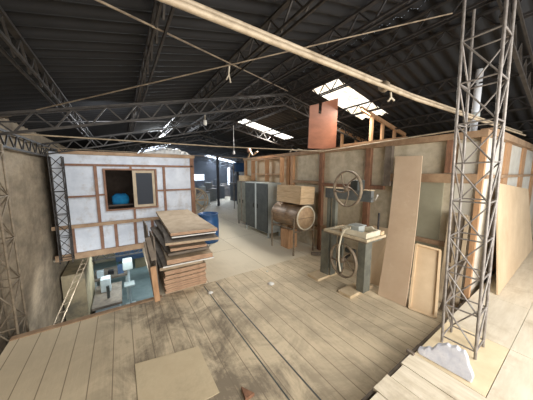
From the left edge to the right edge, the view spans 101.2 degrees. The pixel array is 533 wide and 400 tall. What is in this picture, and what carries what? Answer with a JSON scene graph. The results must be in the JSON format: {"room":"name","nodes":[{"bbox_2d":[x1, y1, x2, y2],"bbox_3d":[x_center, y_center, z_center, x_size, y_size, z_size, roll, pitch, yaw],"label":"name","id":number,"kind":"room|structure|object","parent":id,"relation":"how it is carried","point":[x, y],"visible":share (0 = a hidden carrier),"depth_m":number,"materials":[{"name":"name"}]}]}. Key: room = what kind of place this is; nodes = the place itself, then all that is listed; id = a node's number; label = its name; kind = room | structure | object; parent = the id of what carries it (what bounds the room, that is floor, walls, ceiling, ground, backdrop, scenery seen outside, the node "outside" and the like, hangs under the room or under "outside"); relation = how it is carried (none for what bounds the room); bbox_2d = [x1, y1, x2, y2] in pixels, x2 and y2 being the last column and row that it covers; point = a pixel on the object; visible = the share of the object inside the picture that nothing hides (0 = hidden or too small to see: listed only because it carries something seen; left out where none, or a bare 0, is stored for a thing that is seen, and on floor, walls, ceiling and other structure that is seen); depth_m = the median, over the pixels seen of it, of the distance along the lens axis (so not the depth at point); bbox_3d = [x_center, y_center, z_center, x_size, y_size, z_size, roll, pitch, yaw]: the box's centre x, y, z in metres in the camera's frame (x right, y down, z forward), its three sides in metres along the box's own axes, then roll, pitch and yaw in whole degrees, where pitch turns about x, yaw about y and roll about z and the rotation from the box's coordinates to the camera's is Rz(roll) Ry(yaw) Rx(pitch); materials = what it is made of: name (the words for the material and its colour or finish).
{"room":"warehouse","nodes":[
{"label":"warehouse","id":0,"kind":"room"},
{"bbox_2d":[0,118,94,352],"bbox_3d":[-6.225,1.125,6.856,0.200,5.650,24.000,-5,8,-33],"label":"wall","id":1,"kind":"structure","parent":0,"point":[27,173],"depth_m":3.92,"materials":[{"name":"paint"}]},
{"bbox_2d":[92,249,142,261],"bbox_3d":[-4.920,1.762,7.205,2.286,0.240,0.040,-5,8,-33],"label":"girder","id":2,"kind":"object","parent":1,"relation":"attached to","point":[138,252],"visible":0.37,"depth_m":7.20,"materials":[{"name":"metal"}]},
{"bbox_2d":[94,253,115,263],"bbox_3d":[-4.210,1.647,14.390,11.380,2.570,0.100,-5,8,-33],"label":"wall","id":3,"kind":"structure","parent":0,"point":[111,254],"depth_m":11.59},
{"bbox_2d":[48,150,195,262],"bbox_3d":[-3.443,0.055,5.681,3.180,2.500,0.090,-5,8,-33],"label":"wall","id":4,"kind":"structure","parent":0,"point":[96,231],"depth_m":5.36,"materials":[{"name":"paint"}]},
{"bbox_2d":[47,156,74,263],"bbox_3d":[-4.476,0.229,4.784,0.234,2.334,0.204,-5,8,-33],"label":"wall column","id":5,"kind":"structure","parent":4,"relation":"attached to","point":[62,165],"depth_m":4.77,"materials":[{"name":"metal"}]},
{"bbox_2d":[42,120,311,154],"bbox_3d":[-0.014,-1.750,7.587,11.245,1.626,0.120,-5,8,-33],"label":"roof truss","id":6,"kind":"object","parent":5,"relation":"on","point":[234,122],"visible":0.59,"depth_m":5.81,"materials":[{"name":"metal"}]},
{"bbox_2d":[0,121,229,122],"bbox_3d":[-2.159,-1.646,4.584,0.020,1.020,4.874,3,8,25],"label":"rod","id":7,"kind":"object","parent":6,"relation":"attached to","point":[0,121],"visible":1,"depth_m":3.49,"materials":[{"name":"metal"}]},
{"bbox_2d":[53,257,88,324],"bbox_3d":[-3.694,1.971,3.998,0.135,0.892,2.850,-3,8,-25],"label":"ladder","id":8,"kind":"object","parent":4,"relation":"attached to","point":[66,296],"visible":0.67,"depth_m":4.26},
{"bbox_2d":[102,168,158,210],"bbox_3d":[-3.451,-0.281,5.633,1.160,1.040,0.110,-5,8,-33],"label":"window","id":9,"kind":"structure","parent":4,"relation":"in","point":[145,189],"depth_m":5.74,"materials":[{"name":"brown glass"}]},
{"bbox_2d":[93,259,153,305],"bbox_3d":[-1.408,3.486,10.383,11.380,0.100,24.000,-5,8,-33],"label":"floor","id":10,"kind":"structure","parent":0,"point":[142,290],"depth_m":9.56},
{"bbox_2d":[0,144,28,354],"bbox_3d":[-3.233,1.835,2.813,0.198,5.030,0.328,-5,8,-33],"label":"wall column","id":11,"kind":"structure","parent":10,"relation":"on","point":[13,241],"depth_m":2.73,"materials":[{"name":"metal"}]},
{"bbox_2d":[0,128,57,157],"bbox_3d":[-3.986,-0.913,3.567,0.030,0.250,13.514,-5,8,-33],"label":"girder","id":12,"kind":"object","parent":11,"relation":"on","point":[17,137],"visible":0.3,"depth_m":3.62,"materials":[{"name":"metal"}]},
{"bbox_2d":[37,147,254,158],"bbox_3d":[-2.288,-1.170,5.646,5.231,0.074,0.016,-4,8,-32],"label":"rod","id":13,"kind":"object","parent":12,"relation":"attached to","point":[37,147],"visible":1,"depth_m":5.13,"materials":[{"name":"metal"}]},
{"bbox_2d":[157,0,525,135],"bbox_3d":[1.521,-0.934,2.037,7.503,0.146,0.164,-4,8,-32],"label":"pipe","id":14,"kind":"object","parent":12,"relation":"on","point":[190,6],"visible":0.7,"depth_m":1.14,"materials":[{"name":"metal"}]},
{"bbox_2d":[0,93,374,141],"bbox_3d":[1.484,-1.475,5.357,11.245,1.626,0.120,-5,8,-33],"label":"roof truss","id":15,"kind":"object","parent":11,"relation":"on","point":[69,110],"visible":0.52,"depth_m":3.18,"materials":[{"name":"metal"}]},
{"bbox_2d":[0,6,103,151],"bbox_3d":[-5.812,-1.832,7.556,0.086,0.212,22.311,-5,8,-33],"label":"roof truss","id":16,"kind":"structure","parent":15,"relation":"on","point":[7,24],"depth_m":1.83,"materials":[{"name":"metal"}]},
{"bbox_2d":[95,0,287,90],"bbox_3d":[-0.491,-1.422,2.183,0.014,0.991,4.951,3,8,22],"label":"rod","id":17,"kind":"object","parent":16,"relation":"attached to","point":[99,1],"visible":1,"depth_m":1.61,"materials":[{"name":"metal"}]},
{"bbox_2d":[124,0,175,151],"bbox_3d":[-5.096,-2.095,8.004,0.086,0.212,22.311,-5,8,-33],"label":"roof truss","id":18,"kind":"structure","parent":15,"relation":"on","point":[157,10],"depth_m":1.92,"materials":[{"name":"metal"}]},
{"bbox_2d":[0,12,452,118],"bbox_3d":[-0.640,-1.429,2.400,5.070,0.991,0.052,0,7,3],"label":"rod","id":19,"kind":"object","parent":15,"relation":"attached to","point":[452,12],"depth_m":2.39,"materials":[{"name":"pale wood"}]},
{"bbox_2d":[140,0,326,151],"bbox_3d":[-4.289,-2.392,8.510,0.086,0.212,22.311,-5,8,-33],"label":"roof truss","id":20,"kind":"structure","parent":15,"relation":"on","point":[286,3],"depth_m":2.38,"materials":[{"name":"metal"}]},
{"bbox_2d":[154,0,419,149],"bbox_3d":[-3.557,-2.662,8.969,0.086,0.212,22.311,-5,8,-33],"label":"roof truss","id":21,"kind":"structure","parent":15,"relation":"on","point":[360,11],"depth_m":2.62,"materials":[{"name":"metal"}]},
{"bbox_2d":[167,0,495,147],"bbox_3d":[-2.842,-2.894,9.421,0.086,0.212,22.311,-5,8,-33],"label":"roof truss","id":22,"kind":"structure","parent":15,"relation":"on","point":[443,2],"depth_m":2.99,"materials":[{"name":"metal"}]},
{"bbox_2d":[176,0,532,149],"bbox_3d":[-2.492,-2.840,9.662,0.086,0.212,22.311,-5,8,-33],"label":"roof truss","id":23,"kind":"structure","parent":15,"relation":"on","point":[478,16],"depth_m":3.15,"materials":[{"name":"metal"}]},
{"bbox_2d":[188,55,532,153],"bbox_3d":[-1.569,-2.695,10.301,0.086,0.212,22.311,-5,8,-33],"label":"roof truss","id":24,"kind":"structure","parent":15,"relation":"on","point":[514,74],"depth_m":4.23,"materials":[{"name":"metal"}]},
{"bbox_2d":[194,96,530,160],"bbox_3d":[-0.571,-2.538,10.991,0.086,0.212,22.311,-5,8,-33],"label":"roof truss","id":25,"kind":"structure","parent":15,"relation":"on","point":[516,98],"depth_m":4.99,"materials":[{"name":"metal"}]},
{"bbox_2d":[206,120,532,163],"bbox_3d":[0.386,-2.388,11.652,0.086,0.212,22.311,-5,8,-33],"label":"roof truss","id":26,"kind":"structure","parent":15,"relation":"on","point":[525,121],"depth_m":5.64,"materials":[{"name":"metal"}]},
{"bbox_2d":[61,257,95,320],"bbox_3d":[-5.232,2.840,6.221,0.440,2.200,1.700,-5,8,-33],"label":"concrete block","id":27,"kind":"object","parent":10,"relation":"on","point":[81,303],"visible":0.5,"depth_m":5.53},
{"bbox_2d":[92,275,121,312],"bbox_3d":[-4.760,3.142,6.635,0.680,1.500,1.400,-5,8,-33],"label":"machine","id":28,"kind":"object","parent":10,"relation":"on","point":[108,295],"visible":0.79,"depth_m":6.43,"materials":[{"name":"paint"}]},
{"bbox_2d":[94,266,128,299],"bbox_3d":[-5.798,3.185,8.244,1.000,1.020,1.000,-5,8,-33],"label":"workbench","id":29,"kind":"object","parent":10,"relation":"on","point":[115,275],"visible":0.39,"depth_m":8.06,"materials":[{"name":"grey metal"}]},
{"bbox_2d":[122,257,135,303],"bbox_3d":[-4.747,2.899,7.583,0.300,1.750,0.400,-5,8,-33],"label":"press","id":30,"kind":"object","parent":10,"relation":"on","point":[126,262],"visible":0.87,"depth_m":7.48,"materials":[{"name":"white metal"}]},
{"bbox_2d":[115,248,143,264],"bbox_3d":[-6.026,2.748,10.441,1.900,1.350,0.170,-5,8,-33],"label":"cabinet","id":31,"kind":"object","parent":10,"relation":"on","point":[134,256],"visible":0.21,"depth_m":10.12,"materials":[{"name":"metal"}]},
{"bbox_2d":[134,257,146,267],"bbox_3d":[-6.027,2.720,11.484,1.550,1.150,0.700,-5,8,-33],"label":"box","id":32,"kind":"object","parent":10,"relation":"on","point":[139,262],"visible":0.2,"depth_m":10.93,"materials":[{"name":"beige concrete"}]},
{"bbox_2d":[105,170,153,208],"bbox_3d":[-4.815,-0.200,7.912,2.750,2.380,0.050,-5,8,-33],"label":"wall","id":33,"kind":"structure","parent":0,"point":[117,181],"depth_m":7.63,"materials":[{"name":"wood"}]},
{"bbox_2d":[108,202,133,206],"bbox_3d":[-3.939,0.632,6.393,1.600,1.100,0.400,-5,8,-33],"label":"wall shelf","id":34,"kind":"object","parent":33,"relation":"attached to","point":[129,203],"visible":0.1,"depth_m":6.05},
{"bbox_2d":[112,193,128,204],"bbox_3d":[-4.109,-0.045,6.171,0.417,0.300,0.273,-5,8,-33],"label":"bag","id":35,"kind":"object","parent":34,"relation":"on","point":[117,198],"visible":0.99,"depth_m":6.07,"materials":[{"name":"plastic"}]},
{"bbox_2d":[0,0,425,152],"bbox_3d":[-4.444,-2.275,7.633,4.580,1.143,24.000,-5,8,-33],"label":"ceiling","id":36,"kind":"structure","parent":0,"point":[88,48],"depth_m":2.42,"materials":[{"name":"metal"}]},
{"bbox_2d":[194,160,234,191],"bbox_3d":[-8.121,-0.999,19.974,11.780,6.654,0.200,-5,8,-33],"label":"wall","id":37,"kind":"structure","parent":0,"point":[200,167],"depth_m":21.35,"materials":[{"name":"paint"}]},
{"bbox_2d":[194,174,203,179],"bbox_3d":[-6.412,-2.158,20.816,0.950,0.550,0.050,-5,8,-33],"label":"window","id":38,"kind":"structure","parent":37,"relation":"in","point":[196,176],"depth_m":20.79,"materials":[{"name":"grey"}]},
{"bbox_2d":[0,196,494,399],"bbox_3d":[-1.408,0.816,10.054,11.380,0.120,24.000,-5,8,-33],"label":"floor","id":39,"kind":"structure","parent":0,"point":[342,347],"depth_m":2.67,"materials":[{"name":"brown wood"}]},
{"bbox_2d":[9,295,162,340],"bbox_3d":[-2.377,1.609,3.082,1.660,0.012,0.080,-5,8,-33],"label":"trim","id":40,"kind":"structure","parent":39,"relation":"on","point":[47,328],"depth_m":2.96,"materials":[{"name":"wood"}]},
{"bbox_2d":[143,220,151,266],"bbox_3d":[-2.444,0.934,4.498,0.060,0.997,0.850,-5,8,-33],"label":"wooden board","id":41,"kind":"object","parent":39,"relation":"on","point":[145,228],"visible":0.5,"depth_m":4.33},
{"bbox_2d":[143,241,153,295],"bbox_3d":[-1.852,1.102,3.469,0.138,0.921,0.040,-1,7,-10],"label":"timber post","id":42,"kind":"object","parent":39,"relation":"on","point":[144,242],"visible":0.71,"depth_m":3.44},
{"bbox_2d":[145,237,155,260],"bbox_3d":[-1.812,0.766,3.431,0.157,0.376,0.068,2,7,19],"label":"timber offcut","id":43,"kind":"object","parent":42,"relation":"attached to","point":[148,239],"visible":1,"depth_m":3.42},
{"bbox_2d":[149,231,159,291],"bbox_3d":[-1.980,1.039,3.854,0.040,0.946,0.650,-5,8,-33],"label":"wooden board","id":44,"kind":"object","parent":39,"relation":"on","point":[154,263],"visible":0.5,"depth_m":3.63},
{"bbox_2d":[150,266,159,301],"bbox_3d":[-1.716,1.295,3.379,0.105,0.563,0.065,-5,8,-33],"label":"timber post","id":45,"kind":"object","parent":39,"relation":"on","point":[153,268],"visible":1,"depth_m":3.36,"materials":[{"name":"orange wood"}]},
{"bbox_2d":[135,346,218,399],"bbox_3d":[-0.899,1.728,2.134,0.620,0.006,0.770,-5,8,-33],"label":"plywood sheet","id":46,"kind":"object","parent":39,"relation":"on","point":[185,374],"visible":1,"depth_m":2.12,"materials":[{"name":"wood"}]},
{"bbox_2d":[158,272,205,293],"bbox_3d":[-2.006,1.393,4.725,0.680,0.034,2.260,-5,8,-33],"label":"wooden board","id":47,"kind":"object","parent":39,"relation":"on","point":[174,290],"visible":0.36,"depth_m":3.80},
{"bbox_2d":[166,278,206,291],"bbox_3d":[-1.993,1.355,4.724,0.680,0.034,2.260,-5,8,-33],"label":"wooden board","id":48,"kind":"object","parent":47,"relation":"on","point":[199,281],"visible":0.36,"depth_m":3.78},
{"bbox_2d":[159,274,205,289],"bbox_3d":[-2.005,1.318,4.717,0.680,0.034,2.260,-5,8,-33],"label":"wooden board","id":49,"kind":"object","parent":48,"relation":"on","point":[180,284],"visible":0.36,"depth_m":3.77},
{"bbox_2d":[157,267,205,286],"bbox_3d":[-2.011,1.281,4.705,0.680,0.034,2.260,-5,8,-33],"label":"wooden board","id":50,"kind":"object","parent":49,"relation":"on","point":[202,276],"visible":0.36,"depth_m":3.78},
{"bbox_2d":[165,272,205,284],"bbox_3d":[-2.007,1.241,4.717,0.680,0.034,2.260,-5,8,-33],"label":"wooden board","id":51,"kind":"object","parent":50,"relation":"on","point":[205,272],"visible":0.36,"depth_m":3.76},
{"bbox_2d":[157,265,204,283],"bbox_3d":[-2.008,1.206,4.688,0.680,0.034,2.260,-5,8,-33],"label":"wooden board","id":52,"kind":"object","parent":51,"relation":"on","point":[201,272],"visible":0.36,"depth_m":3.75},
{"bbox_2d":[157,264,204,280],"bbox_3d":[-2.020,1.167,4.700,0.680,0.034,2.260,-5,8,-33],"label":"wooden board","id":53,"kind":"object","parent":52,"relation":"on","point":[164,279],"visible":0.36,"depth_m":3.75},
{"bbox_2d":[162,266,205,278],"bbox_3d":[-1.989,1.131,4.679,0.680,0.034,2.260,-5,8,-33],"label":"wooden board","id":54,"kind":"object","parent":53,"relation":"on","point":[200,268],"visible":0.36,"depth_m":3.72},
{"bbox_2d":[163,265,205,275],"bbox_3d":[-2.002,1.089,4.709,0.680,0.034,2.260,-5,8,-33],"label":"wooden board","id":55,"kind":"object","parent":54,"relation":"on","point":[202,265],"visible":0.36,"depth_m":3.76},
{"bbox_2d":[164,260,205,273],"bbox_3d":[-2.002,1.053,4.688,0.680,0.034,2.260,-5,8,-33],"label":"wooden board","id":56,"kind":"object","parent":55,"relation":"on","point":[203,262],"visible":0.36,"depth_m":3.74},
{"bbox_2d":[149,236,202,270],"bbox_3d":[-2.032,1.006,4.693,0.710,0.050,2.200,-4,8,-32],"label":"wooden board","id":57,"kind":"object","parent":56,"relation":"on","point":[161,268],"visible":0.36,"depth_m":3.77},
{"bbox_2d":[152,233,213,267],"bbox_3d":[-1.925,0.943,4.696,0.880,0.029,2.314,-5,8,-33],"label":"wooden board","id":58,"kind":"object","parent":57,"relation":"on","point":[159,251],"visible":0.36,"depth_m":3.87,"materials":[{"name":"white laminate"}]},
{"bbox_2d":[160,244,212,264],"bbox_3d":[-1.873,0.866,4.698,0.741,0.082,2.340,-4,8,-30],"label":"wooden board","id":59,"kind":"object","parent":58,"relation":"on","point":[205,253],"visible":0.36,"depth_m":3.73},
{"bbox_2d":[150,226,208,255],"bbox_3d":[-1.962,0.779,4.712,0.739,0.048,2.212,-5,8,-33],"label":"wooden board","id":60,"kind":"object","parent":59,"relation":"on","point":[155,230],"visible":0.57,"depth_m":3.96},
{"bbox_2d":[169,241,206,251],"bbox_3d":[-1.909,0.700,4.787,0.600,0.053,2.320,-4,8,-29],"label":"wooden board","id":61,"kind":"object","parent":60,"relation":"on","point":[196,244],"visible":0.36,"depth_m":3.82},
{"bbox_2d":[155,220,201,245],"bbox_3d":[-1.948,0.628,4.800,0.720,0.049,2.252,-5,8,-33],"label":"wooden board","id":62,"kind":"object","parent":61,"relation":"on","point":[158,222],"visible":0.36,"depth_m":4.89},
{"bbox_2d":[161,222,218,245],"bbox_3d":[-1.800,0.565,4.770,0.861,0.055,2.440,-4,8,-27],"label":"wooden board","id":63,"kind":"object","parent":62,"relation":"on","point":[168,240],"visible":0.43,"depth_m":3.79,"materials":[{"name":"wood"}]},
{"bbox_2d":[160,220,215,237],"bbox_3d":[-1.901,0.491,4.893,0.760,0.037,2.410,-4,8,-31],"label":"wooden board","id":64,"kind":"object","parent":63,"relation":"on","point":[193,234],"visible":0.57,"depth_m":3.87,"materials":[{"name":"white laminate"}]},
{"bbox_2d":[156,209,216,235],"bbox_3d":[-1.897,0.430,4.882,0.801,0.064,2.480,-4,8,-31],"label":"wooden board","id":65,"kind":"object","parent":64,"relation":"on","point":[176,222],"visible":1,"depth_m":4.42,"materials":[{"name":"wood"}]},
{"bbox_2d":[195,188,208,213],"bbox_3d":[-3.552,0.022,10.817,1.261,1.261,0.470,-5,8,-33],"label":"reel","id":66,"kind":"object","parent":39,"relation":"on","point":[201,190],"visible":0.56,"depth_m":10.87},
{"bbox_2d":[196,186,210,204],"bbox_3d":[-4.135,-0.312,14.017,0.960,1.150,0.880,-5,8,-33],"label":"machine","id":67,"kind":"object","parent":39,"relation":"on","point":[200,187],"visible":0.61,"depth_m":13.77,"materials":[{"name":"paint"}]},
{"bbox_2d":[198,182,216,200],"bbox_3d":[-4.274,-0.611,15.825,1.200,1.300,1.100,-5,8,-33],"label":"machine","id":68,"kind":"object","parent":39,"relation":"on","point":[208,185],"visible":0.63,"depth_m":15.59,"materials":[{"name":"grey paint"}]},
{"bbox_2d":[198,212,218,243],"bbox_3d":[-1.679,0.793,6.357,0.580,0.830,0.580,-5,8,-33],"label":"barrel","id":69,"kind":"object","parent":39,"relation":"on","point":[211,217],"visible":0.52,"depth_m":6.18,"materials":[{"name":"plastic"}]},
{"bbox_2d":[216,156,219,205],"bbox_3d":[-2.914,-1.129,13.162,0.120,2.979,0.120,-5,8,-33],"label":"steel post","id":70,"kind":"object","parent":39,"relation":"on","point":[217,158],"visible":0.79,"depth_m":13.11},
{"bbox_2d":[211,179,225,198],"bbox_3d":[-3.969,-0.897,17.326,1.200,1.500,1.100,-5,8,-33],"label":"machine","id":71,"kind":"object","parent":39,"relation":"on","point":[214,184],"visible":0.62,"depth_m":17.10,"materials":[{"name":"grey metal"}]},
{"bbox_2d":[220,183,228,195],"bbox_3d":[-3.720,-0.895,18.948,1.680,1.100,1.100,-5,8,-33],"label":"machine","id":72,"kind":"object","parent":39,"relation":"on","point":[226,184],"visible":0.27,"depth_m":18.66,"materials":[{"name":"metal"}]},
{"bbox_2d":[229,174,239,200],"bbox_3d":[-2.166,-0.919,15.871,0.840,1.900,0.880,-5,8,-33],"label":"machine","id":73,"kind":"object","parent":39,"relation":"on","point":[233,194],"visible":0.39,"depth_m":15.65,"materials":[{"name":"grey metal"}]},
{"bbox_2d":[233,162,243,208],"bbox_3d":[-1.507,-0.830,12.298,0.750,2.597,0.150,-5,8,-33],"label":"tarpaulin","id":74,"kind":"object","parent":39,"relation":"on","point":[237,167],"visible":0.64,"depth_m":12.07,"materials":[{"name":"blue plastic"}]},
{"bbox_2d":[237,181,248,222],"bbox_3d":[-0.804,0.115,8.375,0.386,1.682,0.716,-5,8,-33],"label":"tall cabinet","id":75,"kind":"object","parent":39,"relation":"on","point":[240,184],"visible":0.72,"depth_m":8.28,"materials":[{"name":"metal"}]},
{"bbox_2d":[239,175,250,180],"bbox_3d":[-0.817,-0.841,8.431,0.300,0.200,0.500,-5,8,-33],"label":"box","id":76,"kind":"object","parent":75,"relation":"on","point":[241,177],"visible":0.81,"depth_m":8.26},
{"bbox_2d":[204,286,289,399],"bbox_3d":[0.183,1.754,1.950,0.014,0.002,4.660,-5,8,-33],"label":"trim","id":77,"kind":"structure","parent":39,"relation":"on","point":[204,286],"depth_m":2.43,"materials":[{"name":"grey metal"}]},
{"bbox_2d":[241,386,253,399],"bbox_3d":[-0.179,1.734,1.983,0.090,0.030,0.120,-5,8,-33],"label":"wedge","id":78,"kind":"object","parent":39,"relation":"on","point":[247,394],"visible":1,"depth_m":1.95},
{"bbox_2d":[245,181,280,237],"bbox_3d":[-0.158,0.249,7.288,0.526,1.682,1.416,-5,8,-33],"label":"tall cabinet","id":79,"kind":"object","parent":39,"relation":"on","point":[260,197],"visible":0.98,"depth_m":6.90,"materials":[{"name":"grey metal"}]},
{"bbox_2d":[251,157,283,181],"bbox_3d":[-0.012,-0.987,7.270,0.160,0.740,1.740,-5,8,-33],"label":"shelf","id":80,"kind":"object","parent":79,"relation":"on","point":[281,168],"visible":1,"depth_m":7.18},
{"bbox_2d":[216,282,320,399],"bbox_3d":[0.374,1.738,2.077,0.014,0.002,4.660,-5,8,-33],"label":"trim","id":81,"kind":"structure","parent":39,"relation":"on","point":[216,282],"depth_m":2.45,"materials":[{"name":"grey metal"}]},
{"bbox_2d":[281,226,296,248],"bbox_3d":[0.604,1.012,5.932,0.300,0.500,0.320,-5,8,-33],"label":"wooden stump","id":82,"kind":"object","parent":39,"relation":"on","point":[286,234],"visible":0.86,"depth_m":5.81,"materials":[{"name":"orange wood"}]},
{"bbox_2d":[271,213,313,255],"bbox_3d":[0.670,0.820,5.771,0.682,0.920,0.932,-5,8,-33],"label":"stand","id":83,"kind":"object","parent":39,"relation":"on","point":[272,222],"visible":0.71,"depth_m":5.57,"materials":[{"name":"brown wood"},{"name":"dark iron"}]},
{"bbox_2d":[271,201,314,229],"bbox_3d":[0.667,0.383,5.723,0.610,0.610,1.067,-5,8,-33],"label":"drum","id":84,"kind":"object","parent":83,"relation":"on","point":[283,212],"visible":0.94,"depth_m":5.38,"materials":[{"name":"wood"}]},
{"bbox_2d":[277,185,314,204],"bbox_3d":[0.732,-0.151,5.620,0.510,0.467,0.882,-5,9,-36],"label":"wooden crate","id":85,"kind":"object","parent":84,"relation":"on","point":[301,195],"visible":1,"depth_m":5.35,"materials":[{"name":"brown wood"}]},
{"bbox_2d":[308,171,385,298],"bbox_3d":[1.367,0.501,3.862,0.660,2.020,1.160,-5,8,-33],"label":"saw","id":86,"kind":"object","parent":39,"relation":"on","point":[356,192],"visible":0.97,"depth_m":3.67,"materials":[{"name":"grey paint"}]},
{"bbox_2d":[342,227,380,238],"bbox_3d":[1.548,0.515,3.599,0.390,0.083,0.440,-5,8,-33],"label":"wooden tray","id":87,"kind":"object","parent":86,"relation":"on","point":[368,232],"visible":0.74,"depth_m":3.47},
{"bbox_2d":[370,225,387,285],"bbox_3d":[2.076,1.014,4.089,0.370,0.954,0.548,7,10,43],"label":"wooden board","id":88,"kind":"object","parent":39,"relation":"on","point":[378,247],"visible":0.43,"depth_m":4.02,"materials":[{"name":"wood"}]},
{"bbox_2d":[359,106,405,140],"bbox_3d":[2.809,-0.363,5.355,1.994,3.369,0.050,-5,8,-33],"label":"framing","id":89,"kind":"object","parent":39,"relation":"on","point":[372,115],"visible":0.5,"depth_m":5.03,"materials":[{"name":"orange wood"}]},
{"bbox_2d":[378,156,422,306],"bbox_3d":[2.191,0.411,3.571,0.420,2.270,0.878,6,9,38],"label":"board","id":90,"kind":"object","parent":39,"relation":"on","point":[399,249],"visible":1,"depth_m":3.58,"materials":[{"name":"wood"}]},
{"bbox_2d":[408,243,441,318],"bbox_3d":[2.382,1.167,3.287,0.339,0.857,0.661,5,9,37],"label":"framed panel","id":91,"kind":"object","parent":39,"relation":"on","point":[425,279],"visible":1,"depth_m":3.27,"materials":[{"name":"brown wood"}]},
{"bbox_2d":[439,260,465,310],"bbox_3d":[2.656,1.221,3.129,0.319,0.741,0.050,-1,7,-7],"label":"timber offcut","id":92,"kind":"object","parent":39,"relation":"on","point":[460,268],"visible":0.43,"depth_m":3.12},
{"bbox_2d":[167,0,532,167],"bbox_3d":[0.497,-2.500,10.926,7.300,1.504,24.000,-5,8,-33],"label":"ceiling","id":93,"kind":"structure","parent":0,"point":[444,64],"depth_m":3.96,"materials":[{"name":"metal"}]},
{"bbox_2d":[126,143,242,161],"bbox_3d":[-3.426,-2.376,12.665,11.245,1.626,0.120,-5,8,-33],"label":"roof truss","id":94,"kind":"object","parent":93,"relation":"attached to","point":[183,143],"visible":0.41,"depth_m":12.49,"materials":[{"name":"metal"}]},
{"bbox_2d":[239,119,292,138],"bbox_3d":[-0.001,-2.546,7.951,2.100,0.464,0.550,-5,8,-33],"label":"window","id":95,"kind":"structure","parent":93,"relation":"attached to","point":[253,124],"depth_m":7.90,"materials":[{"name":"grey"}]},
{"bbox_2d":[312,79,387,119],"bbox_3d":[1.903,-2.194,4.890,1.850,0.413,0.690,-5,8,-33],"label":"window","id":96,"kind":"structure","parent":93,"relation":"attached to","point":[347,97],"depth_m":4.79,"materials":[{"name":"grey"}]},
{"bbox_2d":[469,68,483,130],"bbox_3d":[3.164,-1.286,3.324,0.116,1.300,0.116,-5,8,-33],"label":"vent pipe","id":97,"kind":"object","parent":93,"relation":"attached to","point":[477,91],"visible":0.37,"depth_m":3.27,"materials":[{"name":"grey metal"}]},
{"bbox_2d":[243,129,491,301],"bbox_3d":[1.085,-0.036,6.011,0.170,2.560,7.010,-5,8,-33],"label":"wall partition","id":98,"kind":"structure","parent":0,"point":[374,164],"depth_m":4.11,"materials":[{"name":"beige wood"}]},
{"bbox_2d":[16,128,463,151],"bbox_3d":[-0.214,-0.884,2.756,5.460,0.180,2.770,-5,8,-33],"label":"rod","id":99,"kind":"object","parent":98,"relation":"attached to","point":[463,128],"visible":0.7,"depth_m":3.48,"materials":[{"name":"metal"}]},
{"bbox_2d":[308,98,337,148],"bbox_3d":[1.314,-1.686,4.878,1.226,1.053,0.421,-5,8,-33],"label":"plywood sheet","id":100,"kind":"object","parent":98,"relation":"on","point":[322,128],"visible":0.92,"depth_m":4.83,"materials":[{"name":"wood"}]},
{"bbox_2d":[337,127,366,146],"bbox_3d":[2.530,-0.452,6.610,1.663,3.239,0.050,-5,8,-33],"label":"framing","id":101,"kind":"object","parent":98,"relation":"on","point":[341,130],"visible":0.14,"depth_m":6.20,"materials":[{"name":"orange wood"}]},
{"bbox_2d":[342,136,407,145],"bbox_3d":[2.179,0.078,4.744,0.060,2.645,1.400,-5,8,-33],"label":"framing","id":102,"kind":"object","parent":98,"relation":"on","point":[380,140],"visible":0.24,"depth_m":4.52,"materials":[{"name":"orange wood"}]},
{"bbox_2d":[438,212,469,307],"bbox_3d":[2.788,0.894,3.260,0.192,1.422,0.257,-5,8,-33],"label":"wooden board","id":103,"kind":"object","parent":98,"relation":"in","point":[462,243],"depth_m":3.25,"materials":[{"name":"wood"}]},
{"bbox_2d":[361,240,532,399],"bbox_3d":[5.044,1.596,2.564,9.000,0.175,3.512,-5,8,-33],"label":"floor","id":104,"kind":"structure","parent":0,"point":[502,369],"depth_m":2.18,"materials":[{"name":"brown wood"}]},
{"bbox_2d":[418,342,473,381],"bbox_3d":[1.711,1.471,2.097,0.104,0.225,0.421,-5,9,-38],"label":"slab","id":105,"kind":"object","parent":104,"relation":"on","point":[455,359],"visible":1,"depth_m":2.04,"materials":[{"name":"white paint"}]},
{"bbox_2d":[440,0,516,359],"bbox_3d":[2.039,-0.132,2.146,0.402,3.412,0.363,-5,8,-33],"label":"column","id":106,"kind":"structure","parent":104,"relation":"on","point":[489,201],"depth_m":2.11,"materials":[{"name":"metal"}]},
{"bbox_2d":[497,0,532,110],"bbox_3d":[5.002,-1.302,3.951,6.964,1.626,0.120,-5,8,-33],"label":"roof truss","id":107,"kind":"object","parent":106,"relation":"attached to","point":[516,52],"visible":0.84,"depth_m":2.40,"materials":[{"name":"metal"}]},
{"bbox_2d":[496,183,532,294],"bbox_3d":[4.922,0.470,4.262,3.580,1.680,0.200,-5,8,-33],"label":"plywood sheet","id":108,"kind":"object","parent":104,"relation":"on","point":[513,221],"visible":0.86,"depth_m":3.85,"materials":[{"name":"wood"}]},
{"bbox_2d":[470,127,532,296],"bbox_3d":[5.444,0.097,4.772,5.700,2.600,0.140,-5,8,-33],"label":"wall","id":109,"kind":"structure","parent":0,"point":[517,157],"depth_m":3.89,"materials":[{"name":"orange wood"}]},
{"bbox_3d":[-4.852,-1.453,7.860,2.800,0.040,5.340,-5,8,-33],"label":"ceiling","id":110,"kind":"structure","parent":0,"visible":0},
{"bbox_2d":[144,148,188,154],"bbox_3d":[-2.902,-1.410,6.390,1.336,0.232,0.700,-5,8,-33],"label":"plastic sheeting","id":111,"kind":"object","parent":110,"relation":"on","point":[168,151],"visible":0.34,"depth_m":6.18,"materials":[{"name":"white plastic"}]},
{"bbox_3d":[-6.039,-0.134,7.219,0.040,2.420,5.350,-5,8,-33],"label":"wall","id":112,"kind":"structure","parent":0,"visible":0},
{"bbox_2d":[92,134,267,156],"bbox_3d":[-1.706,-2.060,10.105,11.245,1.626,0.120,-5,8,-33],"label":"roof truss","id":113,"kind":"object","parent":112,"relation":"on","point":[198,134],"visible":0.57,"depth_m":8.92,"materials":[{"name":"metal"}]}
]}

